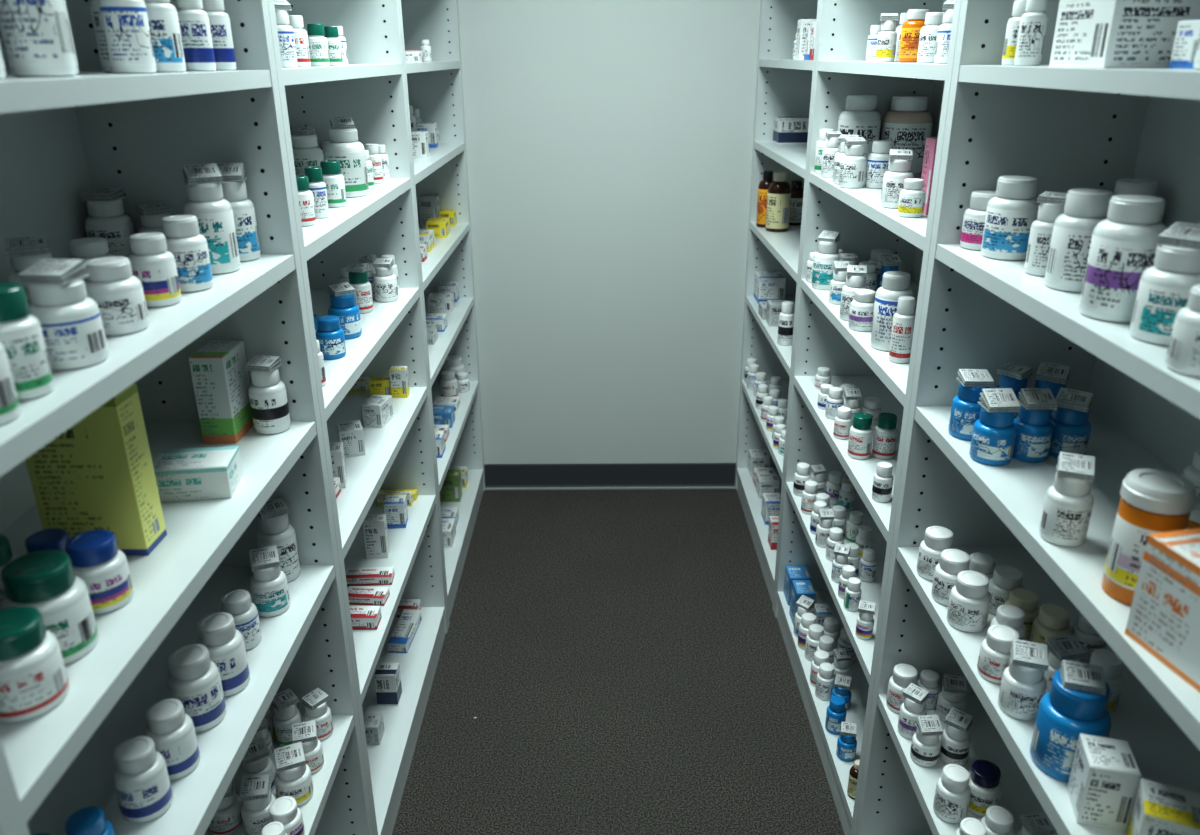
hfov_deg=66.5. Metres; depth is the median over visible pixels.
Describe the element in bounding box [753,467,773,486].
carton
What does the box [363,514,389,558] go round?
carton
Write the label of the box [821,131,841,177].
pill bottle
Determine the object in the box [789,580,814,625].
carton
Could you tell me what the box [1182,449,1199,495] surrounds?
pill bottle
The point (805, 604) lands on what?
pill bottle
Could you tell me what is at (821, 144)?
pill bottle
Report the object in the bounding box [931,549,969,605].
pill bottle
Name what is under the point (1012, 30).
pill bottle
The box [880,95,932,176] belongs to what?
pill bottle
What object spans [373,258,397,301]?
pill bottle
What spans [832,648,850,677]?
pill bottle
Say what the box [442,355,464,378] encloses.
pill bottle
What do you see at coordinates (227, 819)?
pill bottle
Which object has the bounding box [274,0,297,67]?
pill bottle
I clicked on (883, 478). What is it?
pill bottle
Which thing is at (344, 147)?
pill bottle
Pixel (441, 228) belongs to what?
carton
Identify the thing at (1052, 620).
pill bottle
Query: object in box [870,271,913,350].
pill bottle
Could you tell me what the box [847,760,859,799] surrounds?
syrup bottle
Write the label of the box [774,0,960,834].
shelving unit
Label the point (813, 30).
carton
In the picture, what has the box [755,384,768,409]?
pill bottle
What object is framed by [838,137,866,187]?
pill bottle
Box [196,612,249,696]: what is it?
pill bottle
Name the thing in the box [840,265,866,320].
pill bottle
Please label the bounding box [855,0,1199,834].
shelving unit
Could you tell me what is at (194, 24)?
pill bottle
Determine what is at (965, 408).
pill bottle
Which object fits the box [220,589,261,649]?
pill bottle
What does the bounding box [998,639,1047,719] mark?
pill bottle
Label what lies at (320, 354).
pill bottle
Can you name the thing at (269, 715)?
pill bottle
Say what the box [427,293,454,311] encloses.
carton
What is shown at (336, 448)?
carton
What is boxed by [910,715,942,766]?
pill bottle
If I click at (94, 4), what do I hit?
pill bottle
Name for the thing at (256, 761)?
pill bottle
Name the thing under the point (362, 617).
carton
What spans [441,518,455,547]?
carton
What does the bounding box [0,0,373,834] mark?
shelving unit
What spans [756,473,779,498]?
carton
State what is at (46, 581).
pill bottle
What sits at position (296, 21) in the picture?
pill bottle
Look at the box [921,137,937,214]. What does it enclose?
carton
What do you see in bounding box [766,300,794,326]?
carton
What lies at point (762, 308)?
carton
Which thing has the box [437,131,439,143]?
carton
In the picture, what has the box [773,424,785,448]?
pill bottle
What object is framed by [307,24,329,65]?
pill bottle
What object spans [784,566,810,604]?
carton
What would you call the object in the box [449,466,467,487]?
carton
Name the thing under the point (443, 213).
carton
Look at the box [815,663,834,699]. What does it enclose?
pill bottle
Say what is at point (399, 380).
carton
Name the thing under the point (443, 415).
carton
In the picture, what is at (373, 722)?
carton
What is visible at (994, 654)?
pill bottle
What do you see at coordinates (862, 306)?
pill bottle
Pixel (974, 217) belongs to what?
pill bottle
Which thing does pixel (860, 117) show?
pill bottle
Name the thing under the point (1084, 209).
pill bottle
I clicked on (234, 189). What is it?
pill bottle
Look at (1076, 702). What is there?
pill bottle
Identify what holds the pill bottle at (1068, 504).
on the shelving unit at (1064, 128)
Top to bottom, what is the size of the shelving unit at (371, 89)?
2.120 m
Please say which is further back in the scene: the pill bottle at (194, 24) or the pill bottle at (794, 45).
the pill bottle at (794, 45)
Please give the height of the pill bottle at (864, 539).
0.075 m
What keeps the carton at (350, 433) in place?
on the shelving unit at (371, 89)
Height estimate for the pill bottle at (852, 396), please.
0.090 m
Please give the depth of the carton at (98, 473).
1.03 m
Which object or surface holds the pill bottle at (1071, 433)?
on the shelving unit at (1064, 128)
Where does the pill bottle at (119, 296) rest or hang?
on the shelving unit at (62, 139)
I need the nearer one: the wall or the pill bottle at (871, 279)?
the pill bottle at (871, 279)
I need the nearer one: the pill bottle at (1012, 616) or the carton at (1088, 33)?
the carton at (1088, 33)
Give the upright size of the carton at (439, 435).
0.061 m
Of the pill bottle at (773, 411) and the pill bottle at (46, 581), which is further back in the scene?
the pill bottle at (773, 411)
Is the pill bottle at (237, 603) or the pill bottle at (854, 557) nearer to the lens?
the pill bottle at (237, 603)
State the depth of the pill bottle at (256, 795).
1.39 m
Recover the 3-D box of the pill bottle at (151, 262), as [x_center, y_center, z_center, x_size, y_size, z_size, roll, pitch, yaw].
[-0.524,-0.174,1.074,0.050,0.081,0.050,-5,22,-11]
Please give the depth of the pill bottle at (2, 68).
0.77 m
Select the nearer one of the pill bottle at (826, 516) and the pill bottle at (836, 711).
the pill bottle at (836, 711)
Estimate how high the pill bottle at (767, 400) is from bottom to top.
0.077 m
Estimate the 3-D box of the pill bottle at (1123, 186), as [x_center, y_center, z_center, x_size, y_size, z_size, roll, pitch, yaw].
[0.750,-0.282,1.295,0.073,0.104,0.073,8,23,21]
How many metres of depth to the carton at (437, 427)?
2.86 m
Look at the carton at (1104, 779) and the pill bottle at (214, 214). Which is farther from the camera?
the pill bottle at (214, 214)
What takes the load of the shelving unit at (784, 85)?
on the floor
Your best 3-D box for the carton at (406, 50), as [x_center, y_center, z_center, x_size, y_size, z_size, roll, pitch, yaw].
[-0.513,-0.999,2.530,0.040,0.031,0.050,0,22,0]
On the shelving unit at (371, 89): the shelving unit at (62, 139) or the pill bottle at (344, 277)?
the pill bottle at (344, 277)
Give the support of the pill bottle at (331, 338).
on the shelving unit at (371, 89)
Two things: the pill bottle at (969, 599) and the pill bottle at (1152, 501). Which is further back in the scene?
the pill bottle at (969, 599)
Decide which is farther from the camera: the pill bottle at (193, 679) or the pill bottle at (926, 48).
the pill bottle at (926, 48)
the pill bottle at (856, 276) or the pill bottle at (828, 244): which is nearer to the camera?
the pill bottle at (856, 276)
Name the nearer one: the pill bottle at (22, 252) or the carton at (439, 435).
the pill bottle at (22, 252)
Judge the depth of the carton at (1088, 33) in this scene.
0.98 m
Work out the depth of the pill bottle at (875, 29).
1.90 m
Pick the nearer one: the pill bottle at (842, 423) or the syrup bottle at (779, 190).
the pill bottle at (842, 423)
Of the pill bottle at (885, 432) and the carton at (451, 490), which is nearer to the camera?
the pill bottle at (885, 432)
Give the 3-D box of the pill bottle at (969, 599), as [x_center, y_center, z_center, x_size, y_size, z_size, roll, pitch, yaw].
[0.552,0.273,1.366,0.056,0.079,0.056,7,23,18]
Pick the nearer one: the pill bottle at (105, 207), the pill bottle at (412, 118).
the pill bottle at (105, 207)
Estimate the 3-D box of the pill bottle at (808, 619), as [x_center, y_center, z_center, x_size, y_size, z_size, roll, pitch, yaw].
[0.551,0.566,2.426,0.048,0.092,0.048,10,24,25]
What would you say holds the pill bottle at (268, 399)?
on the shelving unit at (62, 139)
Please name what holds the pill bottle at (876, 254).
on the shelving unit at (822, 338)
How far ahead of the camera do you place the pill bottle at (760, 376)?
3.17 m
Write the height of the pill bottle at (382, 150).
0.079 m
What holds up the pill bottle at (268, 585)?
on the shelving unit at (62, 139)
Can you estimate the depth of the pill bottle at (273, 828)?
1.34 m
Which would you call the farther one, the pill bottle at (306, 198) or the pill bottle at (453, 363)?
the pill bottle at (453, 363)
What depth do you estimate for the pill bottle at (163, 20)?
1.07 m
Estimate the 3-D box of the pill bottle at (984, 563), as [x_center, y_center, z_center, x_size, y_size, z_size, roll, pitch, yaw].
[0.601,0.249,1.448,0.048,0.062,0.048,-2,22,-5]
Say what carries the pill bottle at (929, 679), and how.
on the shelving unit at (1064, 128)
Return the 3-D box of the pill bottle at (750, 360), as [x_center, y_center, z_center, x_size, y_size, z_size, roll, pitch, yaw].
[0.548,-0.169,3.318,0.046,0.087,0.046,8,23,21]
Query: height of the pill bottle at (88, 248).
0.068 m
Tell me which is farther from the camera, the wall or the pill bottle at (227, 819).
the wall
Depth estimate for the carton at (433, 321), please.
2.84 m
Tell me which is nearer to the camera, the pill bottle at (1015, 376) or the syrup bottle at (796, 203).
the pill bottle at (1015, 376)
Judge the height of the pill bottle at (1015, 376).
0.087 m
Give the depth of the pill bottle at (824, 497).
2.29 m
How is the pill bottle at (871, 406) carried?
on the shelving unit at (822, 338)
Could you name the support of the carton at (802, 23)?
on the shelving unit at (784, 85)
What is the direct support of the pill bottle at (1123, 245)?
on the shelving unit at (1064, 128)
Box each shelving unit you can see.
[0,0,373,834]
[268,0,447,834]
[399,0,485,627]
[735,0,819,611]
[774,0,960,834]
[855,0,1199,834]
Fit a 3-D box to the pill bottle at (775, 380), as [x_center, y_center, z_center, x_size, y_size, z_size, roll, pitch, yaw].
[0.603,-0.099,3.147,0.042,0.082,0.042,-3,22,-6]
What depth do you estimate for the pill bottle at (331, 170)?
1.75 m
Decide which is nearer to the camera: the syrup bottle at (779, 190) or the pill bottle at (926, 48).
the pill bottle at (926, 48)
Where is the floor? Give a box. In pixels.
[392,489,844,834]
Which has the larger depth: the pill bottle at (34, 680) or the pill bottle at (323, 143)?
the pill bottle at (323, 143)
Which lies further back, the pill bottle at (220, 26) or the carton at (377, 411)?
the carton at (377, 411)
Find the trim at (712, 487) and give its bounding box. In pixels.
[485,486,734,489]
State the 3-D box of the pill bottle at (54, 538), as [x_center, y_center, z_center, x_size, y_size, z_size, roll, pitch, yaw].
[-0.592,0.156,0.989,0.050,0.063,0.050,-14,26,-31]
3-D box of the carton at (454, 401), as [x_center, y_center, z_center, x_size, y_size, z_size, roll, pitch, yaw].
[-0.520,-0.045,3.099,0.080,0.031,0.070,0,22,0]
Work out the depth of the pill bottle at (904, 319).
1.68 m
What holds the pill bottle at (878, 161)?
on the shelving unit at (822, 338)
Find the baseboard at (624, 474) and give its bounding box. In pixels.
[484,463,735,487]
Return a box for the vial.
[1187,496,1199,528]
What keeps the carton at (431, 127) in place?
on the shelving unit at (434, 88)
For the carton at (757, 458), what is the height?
0.081 m
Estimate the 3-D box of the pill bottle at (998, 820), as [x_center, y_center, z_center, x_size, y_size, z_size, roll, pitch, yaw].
[0.594,0.618,1.368,0.048,0.062,0.048,2,22,6]
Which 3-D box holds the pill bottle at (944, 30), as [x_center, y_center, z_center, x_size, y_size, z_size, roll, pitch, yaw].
[0.567,-0.621,1.474,0.044,0.095,0.044,-9,23,-20]
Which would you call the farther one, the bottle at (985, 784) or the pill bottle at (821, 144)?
the pill bottle at (821, 144)
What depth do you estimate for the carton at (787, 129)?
2.94 m
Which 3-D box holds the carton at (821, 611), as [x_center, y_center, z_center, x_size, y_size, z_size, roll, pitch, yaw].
[0.600,0.552,2.476,0.040,0.081,0.050,0,22,0]
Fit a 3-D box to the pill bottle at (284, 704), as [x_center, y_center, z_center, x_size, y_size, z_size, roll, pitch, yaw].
[-0.542,0.521,1.586,0.046,0.094,0.046,-19,28,-39]
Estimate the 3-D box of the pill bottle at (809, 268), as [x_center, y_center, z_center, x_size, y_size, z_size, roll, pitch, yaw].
[0.542,-0.380,2.309,0.040,0.072,0.040,3,22,8]
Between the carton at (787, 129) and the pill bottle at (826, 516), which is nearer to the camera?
the pill bottle at (826, 516)
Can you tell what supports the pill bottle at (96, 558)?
on the shelving unit at (62, 139)
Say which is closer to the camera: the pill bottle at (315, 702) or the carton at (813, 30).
the pill bottle at (315, 702)
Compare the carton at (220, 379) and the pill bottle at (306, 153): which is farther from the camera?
the pill bottle at (306, 153)
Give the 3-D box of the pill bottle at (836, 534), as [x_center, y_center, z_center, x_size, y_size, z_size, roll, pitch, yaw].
[0.554,0.298,2.156,0.038,0.075,0.038,10,24,24]
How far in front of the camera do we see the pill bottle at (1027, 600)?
1.33 m
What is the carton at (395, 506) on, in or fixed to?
on the shelving unit at (371, 89)
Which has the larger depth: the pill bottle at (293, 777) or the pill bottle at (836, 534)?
the pill bottle at (836, 534)
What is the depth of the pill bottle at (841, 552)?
2.05 m
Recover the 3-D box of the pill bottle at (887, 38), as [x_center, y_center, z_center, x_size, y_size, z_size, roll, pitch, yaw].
[0.562,-0.744,1.792,0.036,0.088,0.036,6,23,16]
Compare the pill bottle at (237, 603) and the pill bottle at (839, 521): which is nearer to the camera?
the pill bottle at (237, 603)
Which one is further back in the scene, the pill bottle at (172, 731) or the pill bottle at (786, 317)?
the pill bottle at (786, 317)
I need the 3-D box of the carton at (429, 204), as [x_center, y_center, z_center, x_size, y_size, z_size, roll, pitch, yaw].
[-0.575,-0.702,3.100,0.060,0.101,0.060,0,22,0]
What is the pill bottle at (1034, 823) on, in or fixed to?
on the shelving unit at (1064, 128)
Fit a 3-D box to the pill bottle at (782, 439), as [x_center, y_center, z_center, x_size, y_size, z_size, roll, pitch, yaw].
[0.552,0.075,2.725,0.038,0.071,0.038,-10,24,-24]
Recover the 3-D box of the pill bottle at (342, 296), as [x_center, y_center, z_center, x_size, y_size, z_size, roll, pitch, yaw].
[-0.525,-0.219,1.873,0.062,0.107,0.062,12,25,28]
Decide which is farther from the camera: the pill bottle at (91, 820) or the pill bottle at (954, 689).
the pill bottle at (954, 689)
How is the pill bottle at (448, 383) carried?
on the shelving unit at (434, 88)
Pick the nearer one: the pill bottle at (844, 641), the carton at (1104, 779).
the carton at (1104, 779)
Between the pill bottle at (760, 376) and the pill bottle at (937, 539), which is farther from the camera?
the pill bottle at (760, 376)
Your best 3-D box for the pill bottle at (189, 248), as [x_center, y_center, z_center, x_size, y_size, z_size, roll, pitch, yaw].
[-0.517,-0.205,1.141,0.054,0.089,0.054,12,25,29]
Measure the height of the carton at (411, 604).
0.031 m
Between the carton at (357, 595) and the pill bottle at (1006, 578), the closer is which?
the pill bottle at (1006, 578)
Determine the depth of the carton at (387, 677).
2.21 m
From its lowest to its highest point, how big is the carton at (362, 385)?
0.031 m
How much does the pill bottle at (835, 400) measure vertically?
0.071 m
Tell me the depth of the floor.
2.43 m
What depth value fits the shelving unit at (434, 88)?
3.00 m
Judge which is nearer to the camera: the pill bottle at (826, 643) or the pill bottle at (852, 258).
the pill bottle at (852, 258)
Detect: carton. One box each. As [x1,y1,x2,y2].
[25,383,166,555]
[152,446,242,501]
[188,341,252,443]
[329,442,346,487]
[333,477,340,498]
[336,420,365,457]
[345,566,394,586]
[347,586,389,605]
[348,377,369,392]
[350,606,381,629]
[362,394,393,427]
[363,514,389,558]
[364,713,383,744]
[369,376,390,395]
[374,663,401,705]
[377,491,413,505]
[380,489,417,500]
[383,495,407,528]
[388,609,421,652]
[389,366,409,397]
[396,599,420,617]
[405,50,423,61]
[405,52,422,62]
[411,131,429,157]
[415,122,437,147]
[419,194,440,226]
[419,230,434,251]
[420,244,426,261]
[426,218,449,237]
[426,314,446,331]
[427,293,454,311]
[427,329,437,344]
[433,396,459,411]
[433,406,454,427]
[434,425,448,441]
[435,430,445,457]
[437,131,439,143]
[438,282,458,301]
[439,209,456,226]
[440,469,461,501]
[441,507,458,524]
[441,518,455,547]
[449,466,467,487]
[748,449,769,475]
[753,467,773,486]
[754,271,785,303]
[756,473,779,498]
[758,302,766,319]
[761,493,780,524]
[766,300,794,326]
[768,516,778,549]
[773,116,808,143]
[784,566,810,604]
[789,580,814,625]
[795,19,815,59]
[804,26,811,59]
[809,21,815,60]
[813,604,831,625]
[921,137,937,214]
[1049,0,1199,67]
[1067,733,1140,831]
[1125,528,1199,691]
[1126,778,1199,834]
[1169,19,1199,68]
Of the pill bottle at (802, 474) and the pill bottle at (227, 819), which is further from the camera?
the pill bottle at (802, 474)
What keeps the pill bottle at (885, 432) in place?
on the shelving unit at (822, 338)
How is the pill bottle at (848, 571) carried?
on the shelving unit at (822, 338)
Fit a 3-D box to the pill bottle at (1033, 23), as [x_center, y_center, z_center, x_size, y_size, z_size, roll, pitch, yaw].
[0.557,-0.499,1.179,0.032,0.085,0.032,1,22,4]
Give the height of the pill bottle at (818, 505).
0.079 m
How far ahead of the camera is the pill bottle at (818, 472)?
2.42 m
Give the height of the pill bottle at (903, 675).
0.080 m
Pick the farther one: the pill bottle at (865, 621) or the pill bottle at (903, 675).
the pill bottle at (865, 621)
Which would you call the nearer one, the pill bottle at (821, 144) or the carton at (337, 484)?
the carton at (337, 484)
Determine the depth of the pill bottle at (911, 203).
1.61 m
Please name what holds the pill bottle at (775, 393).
on the shelving unit at (784, 85)
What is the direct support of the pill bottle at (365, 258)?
on the shelving unit at (371, 89)
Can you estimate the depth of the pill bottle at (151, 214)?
1.29 m
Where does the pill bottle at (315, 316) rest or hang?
on the shelving unit at (371, 89)
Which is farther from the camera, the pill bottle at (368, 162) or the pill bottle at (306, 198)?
the pill bottle at (368, 162)
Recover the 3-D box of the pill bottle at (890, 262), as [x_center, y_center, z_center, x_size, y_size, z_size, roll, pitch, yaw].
[0.677,-0.330,2.145,0.050,0.100,0.050,-4,22,-9]
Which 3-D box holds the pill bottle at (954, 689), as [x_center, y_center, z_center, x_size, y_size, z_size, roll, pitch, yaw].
[0.631,0.502,1.637,0.048,0.078,0.048,11,24,27]
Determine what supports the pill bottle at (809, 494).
on the shelving unit at (822, 338)
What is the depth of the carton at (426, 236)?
2.69 m
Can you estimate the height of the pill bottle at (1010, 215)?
0.110 m
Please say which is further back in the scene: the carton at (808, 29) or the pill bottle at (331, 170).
the carton at (808, 29)
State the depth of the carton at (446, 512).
3.08 m
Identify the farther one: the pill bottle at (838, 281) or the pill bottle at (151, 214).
the pill bottle at (838, 281)
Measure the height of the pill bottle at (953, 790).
0.080 m
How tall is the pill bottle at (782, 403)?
0.077 m
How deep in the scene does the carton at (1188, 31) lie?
0.92 m
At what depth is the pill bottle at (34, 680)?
0.79 m
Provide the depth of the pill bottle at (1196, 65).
0.87 m
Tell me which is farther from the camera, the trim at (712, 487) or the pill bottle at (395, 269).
the trim at (712, 487)
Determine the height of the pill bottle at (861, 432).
0.092 m
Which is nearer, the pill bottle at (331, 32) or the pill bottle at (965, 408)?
the pill bottle at (965, 408)
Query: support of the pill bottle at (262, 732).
on the shelving unit at (62, 139)
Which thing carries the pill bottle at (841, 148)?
on the shelving unit at (822, 338)
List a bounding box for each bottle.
[0,0,75,77]
[0,48,5,79]
[0,283,53,401]
[0,342,19,424]
[0,534,17,603]
[0,550,97,664]
[0,606,68,722]
[6,235,51,304]
[18,259,108,369]
[25,528,68,553]
[62,0,78,74]
[65,530,133,614]
[65,806,114,834]
[69,237,114,280]
[80,188,134,257]
[83,256,148,335]
[90,0,112,72]
[99,0,156,73]
[112,736,172,822]
[128,232,181,307]
[136,202,171,232]
[144,0,185,72]
[144,698,199,779]
[161,215,213,292]
[166,644,225,732]
[177,0,215,71]
[182,163,240,274]
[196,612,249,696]
[202,0,236,70]
[208,777,242,834]
[217,163,260,261]
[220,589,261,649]
[239,738,274,790]
[239,774,275,834]
[245,355,290,433]
[249,545,289,616]
[252,717,273,758]
[256,497,300,582]
[261,822,287,834]
[264,706,275,741]
[267,796,304,834]
[271,688,301,746]
[273,742,313,806]
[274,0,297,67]
[289,15,310,66]
[290,126,323,174]
[292,720,323,773]
[296,175,315,226]
[301,688,332,740]
[304,167,328,218]
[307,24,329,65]
[313,314,317,333]
[316,315,345,359]
[316,339,325,386]
[320,160,346,207]
[321,141,330,160]
[324,26,342,65]
[325,116,368,197]
[327,282,361,338]
[337,26,347,65]
[339,268,349,282]
[345,263,372,313]
[358,254,376,298]
[364,144,383,183]
[365,150,373,189]
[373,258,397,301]
[378,144,389,179]
[381,254,398,289]
[409,105,415,130]
[413,109,421,122]
[420,40,431,61]
[440,371,457,396]
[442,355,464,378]
[457,372,469,392]
[744,358,756,382]
[747,364,758,389]
[754,372,766,396]
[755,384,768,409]
[756,171,773,227]
[761,396,773,420]
[765,172,790,231]
[766,406,779,431]
[769,376,781,397]
[769,389,780,405]
[772,416,784,439]
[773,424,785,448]
[777,301,793,345]
[777,399,787,423]
[778,430,785,455]
[789,180,803,224]
[793,33,796,59]
[793,462,810,495]
[794,595,814,636]
[797,613,816,649]
[801,480,817,514]
[805,624,823,660]
[806,252,815,281]
[809,464,826,492]
[810,501,826,534]
[810,650,828,686]
[811,230,840,289]
[813,493,830,508]
[814,129,833,173]
[815,367,830,388]
[815,509,833,547]
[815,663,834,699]
[816,635,834,663]
[817,384,832,409]
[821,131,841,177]
[823,617,839,648]
[825,387,843,419]
[825,471,842,504]
[825,695,845,734]
[826,527,843,560]
[829,261,849,304]
[831,543,850,582]
[831,674,851,709]
[832,505,846,537]
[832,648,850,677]
[833,134,859,183]
[833,407,851,439]
[836,722,856,761]
[837,627,855,663]
[838,94,880,176]
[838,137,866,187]
[838,474,855,511]
[838,565,855,598]
[839,253,858,264]
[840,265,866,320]
[841,383,856,397]
[842,388,861,425]
[843,577,861,610]
[845,510,863,543]
[846,543,859,575]
[847,413,872,459]
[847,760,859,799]
[848,289,875,331]
[855,600,875,639]
[856,525,872,558]
[858,548,876,581]
[859,261,876,290]
[861,397,881,429]
[865,141,893,188]
[866,25,881,61]
[868,249,891,278]
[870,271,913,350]
[872,412,897,458]
[872,462,892,502]
[876,13,898,61]
[876,254,901,290]
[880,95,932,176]
[881,149,913,208]
[886,663,918,713]
[889,296,914,363]
[894,13,907,61]
[897,178,925,217]
[898,9,928,62]
[898,683,929,738]
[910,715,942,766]
[917,12,943,62]
[917,526,953,580]
[917,669,940,708]
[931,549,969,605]
[933,764,970,822]
[934,0,954,63]
[936,674,966,720]
[939,707,973,765]
[947,570,990,631]
[948,369,993,439]
[955,817,986,834]
[960,191,995,250]
[968,760,1001,816]
[969,388,1020,465]
[969,552,994,579]
[977,625,1018,683]
[981,175,1039,260]
[981,806,1014,834]
[988,565,1023,614]
[990,604,1025,639]
[995,362,1032,419]
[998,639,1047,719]
[1002,0,1026,65]
[1005,588,1038,637]
[1012,388,1057,462]
[1014,0,1047,65]
[1017,812,1056,834]
[1024,191,1066,276]
[1029,604,1070,654]
[1030,660,1110,781]
[1035,362,1070,415]
[1039,452,1094,546]
[1044,188,1112,292]
[1044,634,1085,692]
[1048,387,1093,457]
[1071,613,1106,660]
[1079,195,1167,322]
[1089,649,1123,712]
[1101,468,1196,604]
[1113,179,1157,195]
[1129,222,1199,345]
[1165,284,1199,377]
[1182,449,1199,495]
[1193,34,1199,69]
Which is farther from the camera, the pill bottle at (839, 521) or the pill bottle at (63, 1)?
the pill bottle at (839, 521)
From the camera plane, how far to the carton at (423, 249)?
2.56 m
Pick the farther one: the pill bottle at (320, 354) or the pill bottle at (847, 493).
the pill bottle at (847, 493)
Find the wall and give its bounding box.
[458,0,760,486]
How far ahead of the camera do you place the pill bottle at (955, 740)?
1.52 m
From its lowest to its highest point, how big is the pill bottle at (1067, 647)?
0.078 m
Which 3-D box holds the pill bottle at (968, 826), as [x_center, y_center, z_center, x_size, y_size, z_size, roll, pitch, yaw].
[0.548,0.626,1.351,0.046,0.059,0.046,-5,22,-11]
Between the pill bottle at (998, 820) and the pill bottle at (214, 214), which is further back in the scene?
the pill bottle at (998, 820)
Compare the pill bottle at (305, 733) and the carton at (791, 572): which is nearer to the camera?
the pill bottle at (305, 733)
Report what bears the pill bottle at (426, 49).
on the shelving unit at (434, 88)
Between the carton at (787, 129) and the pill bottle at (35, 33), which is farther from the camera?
the carton at (787, 129)
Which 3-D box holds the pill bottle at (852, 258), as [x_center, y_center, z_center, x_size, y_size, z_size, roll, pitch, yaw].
[0.593,-0.345,2.194,0.050,0.092,0.050,-9,23,-21]
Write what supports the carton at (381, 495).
on the shelving unit at (371, 89)
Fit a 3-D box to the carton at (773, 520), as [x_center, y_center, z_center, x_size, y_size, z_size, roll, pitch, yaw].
[0.569,0.369,2.925,0.050,0.091,0.060,0,22,0]
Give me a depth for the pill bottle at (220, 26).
1.19 m
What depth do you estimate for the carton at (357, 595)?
2.00 m
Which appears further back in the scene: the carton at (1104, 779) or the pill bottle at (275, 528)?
the pill bottle at (275, 528)
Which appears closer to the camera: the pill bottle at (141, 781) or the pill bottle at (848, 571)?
the pill bottle at (141, 781)
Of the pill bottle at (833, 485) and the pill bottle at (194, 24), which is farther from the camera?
the pill bottle at (833, 485)
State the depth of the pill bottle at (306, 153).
2.04 m
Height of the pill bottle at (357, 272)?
0.106 m
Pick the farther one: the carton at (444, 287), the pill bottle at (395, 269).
the carton at (444, 287)
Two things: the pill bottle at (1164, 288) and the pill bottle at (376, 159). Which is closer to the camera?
the pill bottle at (1164, 288)
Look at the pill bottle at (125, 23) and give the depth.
1.00 m
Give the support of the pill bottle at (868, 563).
on the shelving unit at (822, 338)
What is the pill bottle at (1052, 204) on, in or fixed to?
on the shelving unit at (1064, 128)
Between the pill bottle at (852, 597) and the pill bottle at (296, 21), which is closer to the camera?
the pill bottle at (296, 21)
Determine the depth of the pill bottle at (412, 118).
2.95 m
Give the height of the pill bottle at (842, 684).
0.079 m
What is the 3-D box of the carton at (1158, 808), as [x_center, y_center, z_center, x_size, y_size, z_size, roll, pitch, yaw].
[0.593,0.435,0.955,0.060,0.081,0.055,9,24,23]
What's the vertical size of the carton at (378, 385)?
0.046 m
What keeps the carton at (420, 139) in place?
on the shelving unit at (434, 88)
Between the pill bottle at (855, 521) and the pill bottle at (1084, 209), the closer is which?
the pill bottle at (1084, 209)
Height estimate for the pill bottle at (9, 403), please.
0.087 m
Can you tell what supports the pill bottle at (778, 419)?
on the shelving unit at (784, 85)
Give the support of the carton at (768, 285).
on the shelving unit at (784, 85)
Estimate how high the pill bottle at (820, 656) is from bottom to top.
0.086 m
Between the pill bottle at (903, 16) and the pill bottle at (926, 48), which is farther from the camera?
the pill bottle at (903, 16)
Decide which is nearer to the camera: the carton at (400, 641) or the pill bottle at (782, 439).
the carton at (400, 641)
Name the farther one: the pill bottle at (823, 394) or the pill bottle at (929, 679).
the pill bottle at (823, 394)
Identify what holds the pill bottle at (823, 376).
on the shelving unit at (822, 338)
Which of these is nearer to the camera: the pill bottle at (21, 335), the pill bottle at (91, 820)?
the pill bottle at (21, 335)
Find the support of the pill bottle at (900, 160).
on the shelving unit at (822, 338)
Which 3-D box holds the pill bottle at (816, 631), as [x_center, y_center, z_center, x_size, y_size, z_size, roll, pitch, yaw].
[0.560,0.585,2.379,0.048,0.091,0.048,-2,22,-5]
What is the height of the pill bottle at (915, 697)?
0.089 m
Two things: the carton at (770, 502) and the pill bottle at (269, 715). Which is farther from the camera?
the carton at (770, 502)
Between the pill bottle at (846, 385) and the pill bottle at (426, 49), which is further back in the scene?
the pill bottle at (426, 49)
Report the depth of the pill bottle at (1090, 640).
1.28 m
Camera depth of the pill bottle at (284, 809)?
1.38 m
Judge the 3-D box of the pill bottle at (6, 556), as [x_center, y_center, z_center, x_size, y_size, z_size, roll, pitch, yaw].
[-0.631,0.166,0.946,0.062,0.078,0.062,-19,28,-39]
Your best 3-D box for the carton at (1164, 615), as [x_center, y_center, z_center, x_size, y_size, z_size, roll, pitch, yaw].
[0.560,0.177,0.852,0.060,0.113,0.095,-5,22,-11]
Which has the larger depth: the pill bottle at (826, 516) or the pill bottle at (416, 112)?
the pill bottle at (416, 112)
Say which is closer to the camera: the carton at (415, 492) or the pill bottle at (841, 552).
the pill bottle at (841, 552)
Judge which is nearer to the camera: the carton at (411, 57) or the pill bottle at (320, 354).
the pill bottle at (320, 354)
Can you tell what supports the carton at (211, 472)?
on the shelving unit at (62, 139)
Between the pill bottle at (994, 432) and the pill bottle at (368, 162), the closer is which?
the pill bottle at (994, 432)
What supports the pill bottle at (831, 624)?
on the shelving unit at (822, 338)
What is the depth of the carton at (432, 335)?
2.72 m
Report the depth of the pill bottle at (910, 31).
1.67 m
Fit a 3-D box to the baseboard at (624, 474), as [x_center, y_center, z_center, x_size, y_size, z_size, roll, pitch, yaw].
[0.039,0.226,3.526,0.964,0.100,0.012,0,22,0]
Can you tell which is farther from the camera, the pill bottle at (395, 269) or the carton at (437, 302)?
the carton at (437, 302)
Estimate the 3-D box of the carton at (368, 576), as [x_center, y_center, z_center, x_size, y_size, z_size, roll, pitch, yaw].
[-0.527,0.362,2.083,0.110,0.023,0.046,-2,22,-4]
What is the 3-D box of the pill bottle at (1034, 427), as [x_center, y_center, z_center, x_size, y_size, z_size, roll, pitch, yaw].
[0.611,0.010,1.291,0.052,0.099,0.052,-7,23,-17]

